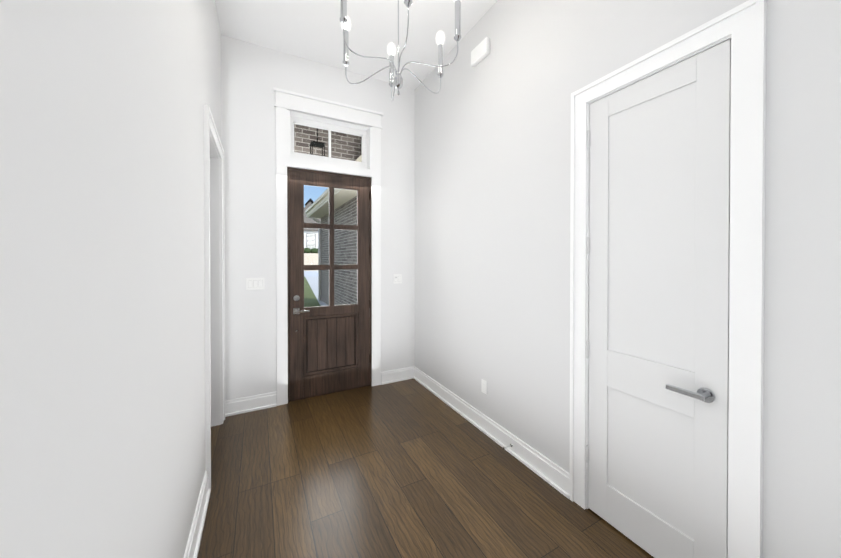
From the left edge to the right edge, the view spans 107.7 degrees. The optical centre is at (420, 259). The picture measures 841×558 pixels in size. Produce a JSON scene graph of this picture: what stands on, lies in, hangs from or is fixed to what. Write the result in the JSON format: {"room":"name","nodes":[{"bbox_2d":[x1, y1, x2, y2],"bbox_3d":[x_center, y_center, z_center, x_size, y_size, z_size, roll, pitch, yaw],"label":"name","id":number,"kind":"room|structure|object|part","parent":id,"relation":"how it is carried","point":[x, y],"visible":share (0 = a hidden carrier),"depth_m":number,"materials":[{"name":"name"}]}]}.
{"room":"entrance hall","nodes":[
{"label":"entrance hall","id":0,"kind":"room"},
{"bbox_2d":[0,0,220,557],"bbox_3d":[-0.371,-0.304,-0.103,0.130,3.660,6.836,0,0,-28],"label":"wall","id":1,"kind":"structure","parent":0,"point":[102,348],"depth_m":0.69,"materials":[{"name":"white paint"}]},
{"bbox_2d":[184,471,210,557],"bbox_3d":[-0.044,1.458,-0.539,0.030,0.142,5.739,0,0,-28],"label":"baseboard","id":2,"kind":"structure","parent":1,"relation":"attached to","point":[193,542],"depth_m":1.68,"materials":[{"name":"white paint"}]},
{"bbox_2d":[204,104,224,488],"bbox_3d":[-1.685,0.247,2.421,0.157,2.523,1.006,0,0,-28],"label":"door frame","id":3,"kind":"structure","parent":1,"relation":"attached to","point":[214,241],"depth_m":2.77,"materials":[{"name":"white paint"}]},
{"bbox_2d":[221,35,414,404],"bbox_3d":[-2.145,-0.325,2.971,4.800,3.660,0.260,0,0,-28],"label":"wall","id":4,"kind":"structure","parent":0,"point":[253,76],"depth_m":3.14,"materials":[{"name":"white paint"}]},
{"bbox_2d":[225,392,276,416],"bbox_3d":[-1.693,1.434,3.058,0.469,0.142,0.030,0,0,-28],"label":"baseboard","id":5,"kind":"structure","parent":4,"relation":"attached to","point":[248,404],"depth_m":3.05,"materials":[{"name":"white paint"}]},
{"bbox_2d":[246,278,263,289],"bbox_3d":[-1.656,0.239,3.081,0.162,0.116,0.010,0,0,-28],"label":"light switch","id":6,"kind":"object","parent":4,"relation":"attached to","point":[254,283],"visible":1,"depth_m":3.08,"materials":[{"name":"white plastic"}]},
{"bbox_2d":[273,87,382,405],"bbox_3d":[-0.976,-0.125,3.418,1.181,3.255,0.042,0,0,-28],"label":"door frame","id":7,"kind":"structure","parent":4,"relation":"attached to","point":[286,100],"depth_m":3.26,"materials":[{"name":"white paint"}]},
{"bbox_2d":[287,167,371,401],"bbox_3d":[-1.012,0.261,3.480,0.923,2.473,0.192,0,0,-28],"label":"front door","id":8,"kind":"structure","parent":4,"relation":"in","point":[296,310],"depth_m":3.42,"materials":[{"name":"brown wood"}]},
{"bbox_3d":[-1.267,0.571,3.271,0.158,0.394,0.056,0,0,-28],"label":"handle","id":9,"kind":"part","parent":8,"relation":"part of","materials":[{"name":"silver metal"}]},
{"bbox_3d":[-1.004,0.937,3.469,0.609,0.644,0.008,0,0,-28],"label":"panel","id":10,"kind":"part","parent":8,"relation":"part of","materials":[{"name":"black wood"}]},
{"bbox_3d":[-1.004,-0.148,3.461,0.613,1.348,0.006,0,0,-28],"label":"glass","id":11,"kind":"part","parent":8,"relation":"part of","materials":[{"name":"clear glass"}]},
{"bbox_2d":[287,110,371,177],"bbox_3d":[-1.021,-1.269,3.487,0.923,0.582,0.174,0,0,-28],"label":"transom window","id":12,"kind":"structure","parent":4,"relation":"in","point":[315,162],"depth_m":3.48,"materials":[{"name":"white paint"}]},
{"bbox_3d":[-1.049,-1.339,3.545,0.783,0.336,0.006,0,0,-28],"label":"glass","id":13,"kind":"part","parent":12,"relation":"part of","materials":[{"name":"clear glass"}]},
{"bbox_2d":[381,366,413,384],"bbox_3d":[-0.270,1.429,3.808,0.454,0.142,0.030,0,0,-28],"label":"baseboard","id":14,"kind":"structure","parent":4,"relation":"attached to","point":[396,375],"depth_m":3.80,"materials":[{"name":"white paint"}]},
{"bbox_2d":[393,274,401,283],"bbox_3d":[-0.282,0.234,3.805,0.116,0.116,0.010,0,0,-28],"label":"switch","id":15,"kind":"object","parent":4,"relation":"attached to","point":[397,278],"visible":1,"depth_m":3.80,"materials":[{"name":"white plastic"}]},
{"bbox_2d":[305,154,361,218],"bbox_3d":[-1.935,-1.597,7.689,0.820,0.240,7.905,0,0,-28],"label":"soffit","id":16,"kind":"structure","parent":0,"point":[319,206],"depth_m":8.05,"materials":[{"name":"beige paint"}]},
{"bbox_2d":[215,0,496,89],"bbox_3d":[-0.473,-2.194,-0.137,5.270,0.120,7.295,0,0,-28],"label":"ceiling","id":17,"kind":"structure","parent":0,"point":[312,30],"depth_m":2.86,"materials":[{"name":"white paint"}]},
{"bbox_2d":[340,0,460,100],"bbox_3d":[-0.133,-1.569,1.842,0.771,1.157,0.764,0,0,-28],"label":"chandelier","id":18,"kind":"object","parent":17,"relation":"hanging from","point":[396,82],"visible":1,"depth_m":1.84,"materials":[{"name":"silver metal"}]},
{"bbox_3d":[0.261,-3.152,-1.932,17.300,1.820,15.045,0,0,-28],"label":"roof","id":19,"kind":"structure","parent":17,"relation":"on","visible":0},
{"bbox_3d":[-1.864,-2.354,4.355,3.200,0.100,1.950,0,0,-28],"label":"porch ceiling","id":20,"kind":"structure","parent":19,"relation":"attached to","visible":0},
{"bbox_2d":[309,128,324,155],"bbox_3d":[-1.516,-1.835,4.513,0.194,0.940,0.194,0,0,-28],"label":"lantern","id":21,"kind":"object","parent":20,"relation":"hanging from","point":[317,144],"depth_m":4.50,"materials":[{"name":"black metal"}]},
{"bbox_2d":[197,378,653,557],"bbox_3d":[-0.473,1.586,-0.111,5.270,0.120,7.295,0,0,-28],"label":"floor","id":22,"kind":"structure","parent":0,"point":[411,468],"depth_m":2.01,"materials":[{"name":"brown wood"}]},
{"bbox_2d":[414,0,840,557],"bbox_3d":[1.575,-0.311,0.923,0.130,3.660,6.836,0,0,-28],"label":"wall","id":23,"kind":"structure","parent":0,"point":[492,150],"depth_m":2.03,"materials":[{"name":"white paint"}]},
{"bbox_2d":[471,37,489,66],"bbox_3d":[0.526,-1.831,2.713,0.046,0.135,0.220,0,0,-28],"label":"door chime","id":24,"kind":"object","parent":23,"relation":"attached to","point":[480,52],"visible":0.98,"depth_m":2.68,"materials":[{"name":"white plastic"}]},
{"bbox_2d":[481,379,486,394],"bbox_3d":[0.560,1.117,2.708,0.009,0.116,0.070,0,0,-28],"label":"electrical outlet","id":25,"kind":"object","parent":23,"relation":"attached to","point":[484,386],"visible":1,"depth_m":2.70,"materials":[{"name":"white plastic"}]},
{"bbox_2d":[413,366,569,498],"bbox_3d":[0.429,1.435,2.936,0.030,0.142,2.226,0,0,-28],"label":"baseboard","id":26,"kind":"structure","parent":23,"relation":"attached to","point":[552,474],"depth_m":2.48,"materials":[{"name":"white paint"}]},
{"bbox_2d":[586,130,590,462],"bbox_3d":[1.009,0.223,1.852,0.014,2.000,0.028,0,0,-28],"label":"closet door hinges","id":27,"kind":"object","parent":23,"relation":"attached to","point":[588,251],"visible":1,"depth_m":1.85,"materials":[{"name":"white paint"}]},
{"bbox_2d":[588,39,730,557],"bbox_3d":[1.176,0.285,1.587,0.035,2.436,0.622,0,0,-28],"label":"closet door","id":28,"kind":"structure","parent":23,"relation":"in","point":[659,201],"depth_m":1.52,"materials":[{"name":"white paint"}]},
{"bbox_2d":[666,384,715,402],"bbox_3d":[1.224,0.601,1.398,0.058,0.064,0.162,0,0,-28],"label":"door handle","id":29,"kind":"object","parent":28,"relation":"attached to","point":[706,395],"depth_m":1.36,"materials":[{"name":"silver metal"}]},
{"bbox_2d":[569,0,765,557],"bbox_3d":[1.204,0.238,1.601,0.157,2.553,0.831,0,0,-28],"label":"door frame","id":30,"kind":"structure","parent":23,"relation":"attached to","point":[742,27],"depth_m":1.26,"materials":[{"name":"white paint"}]},
{"label":"outside","id":31,"kind":"structure","parent":0,"visible":0},
{"bbox_2d":[304,253,317,270],"bbox_3d":[-27.733,0.193,51.927,80.000,2.240,42.000,0,0,-28],"label":"ground","id":32,"kind":"structure","parent":31,"point":[313,259],"depth_m":37.87,"materials":[{"name":"beige concrete"}]},
{"bbox_2d":[304,231,317,248],"bbox_3d":[-14.841,-2.354,41.184,6.400,3.000,1.000,0,0,-28],"label":"bay","id":33,"kind":"object","parent":32,"relation":"on","point":[312,232],"depth_m":40.80,"materials":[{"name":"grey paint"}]},
{"bbox_2d":[304,201,320,230],"bbox_3d":[-14.608,-5.826,40.719,6.400,3.950,0.001,0,0,-28],"label":"gable","id":34,"kind":"object","parent":33,"relation":"on","point":[307,206],"depth_m":40.62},
{"bbox_2d":[304,248,317,252],"bbox_3d":[-18.224,-1.194,37.895,20.961,0.986,1.516,0,0,-28],"label":"shrub","id":35,"kind":"object","parent":32,"relation":"on","point":[312,250],"depth_m":39.62,"materials":[{"name":"green plant"}]},
{"bbox_3d":[-22.835,-2.414,42.621,28.000,3.100,9.000,0,0,-28],"label":"house","id":36,"kind":"object","parent":32,"relation":"on","visible":0},
{"bbox_2d":[306,233,315,246],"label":"window","id":37,"kind":"structure","parent":36,"relation":"attached to","point":[310,240],"depth_m":40.72,"materials":[{"name":"grey"}]},
{"bbox_2d":[307,234,314,246],"bbox_3d":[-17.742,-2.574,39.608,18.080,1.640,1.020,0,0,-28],"label":"blinds","id":38,"kind":"object","parent":37,"relation":"attached to","point":[311,238],"depth_m":40.73,"materials":[{"name":"white"}]},
{"bbox_2d":[304,271,317,276],"bbox_3d":[-15.372,1.412,28.494,80.000,0.120,11.000,0,0,-28],"label":"ground","id":39,"kind":"structure","parent":31,"point":[309,273],"depth_m":30.36,"materials":[{"name":"grey concrete"}]},
{"bbox_2d":[306,276,327,305],"bbox_3d":[-7.417,1.514,13.411,80.000,0.120,23.105,0,0,-28],"label":"ground","id":40,"kind":"structure","parent":31,"point":[311,280],"depth_m":17.18,"materials":[{"name":"grey concrete"}]},
{"bbox_2d":[304,277,320,306],"bbox_3d":[-13.300,1.460,11.382,19.700,0.001,21.205,0,0,-28],"label":"grass","id":41,"kind":"structure","parent":40,"relation":"on","point":[309,295],"depth_m":11.91,"materials":[{"name":"green plant"}]},
{"bbox_2d":[321,196,356,305],"bbox_3d":[-1.659,0.008,7.732,0.300,2.970,7.705,0,0,-28],"label":"brick wall","id":42,"kind":"structure","parent":40,"relation":"on","point":[348,209],"depth_m":8.22,"materials":[{"name":"grey brick"}]},
{"bbox_2d":[312,217,320,300],"bbox_3d":[-3.672,-0.023,10.856,0.298,2.950,0.090,0,0,-28],"label":"downspout","id":43,"kind":"object","parent":42,"relation":"attached to","point":[319,260],"depth_m":10.87,"materials":[{"name":"grey metal"}]},
{"bbox_3d":[-3.125,-0.690,3.701,0.350,4.420,1.950,0,0,-28],"label":"column","id":44,"kind":"structure","parent":0,"visible":0},
{"bbox_2d":[294,124,361,160],"bbox_3d":[-2.261,-2.269,5.107,3.200,1.280,0.250,0,0,-28],"label":"lintel beam","id":45,"kind":"structure","parent":44,"relation":"on","point":[307,138],"depth_m":5.31,"materials":[{"name":"brick"}]}
]}

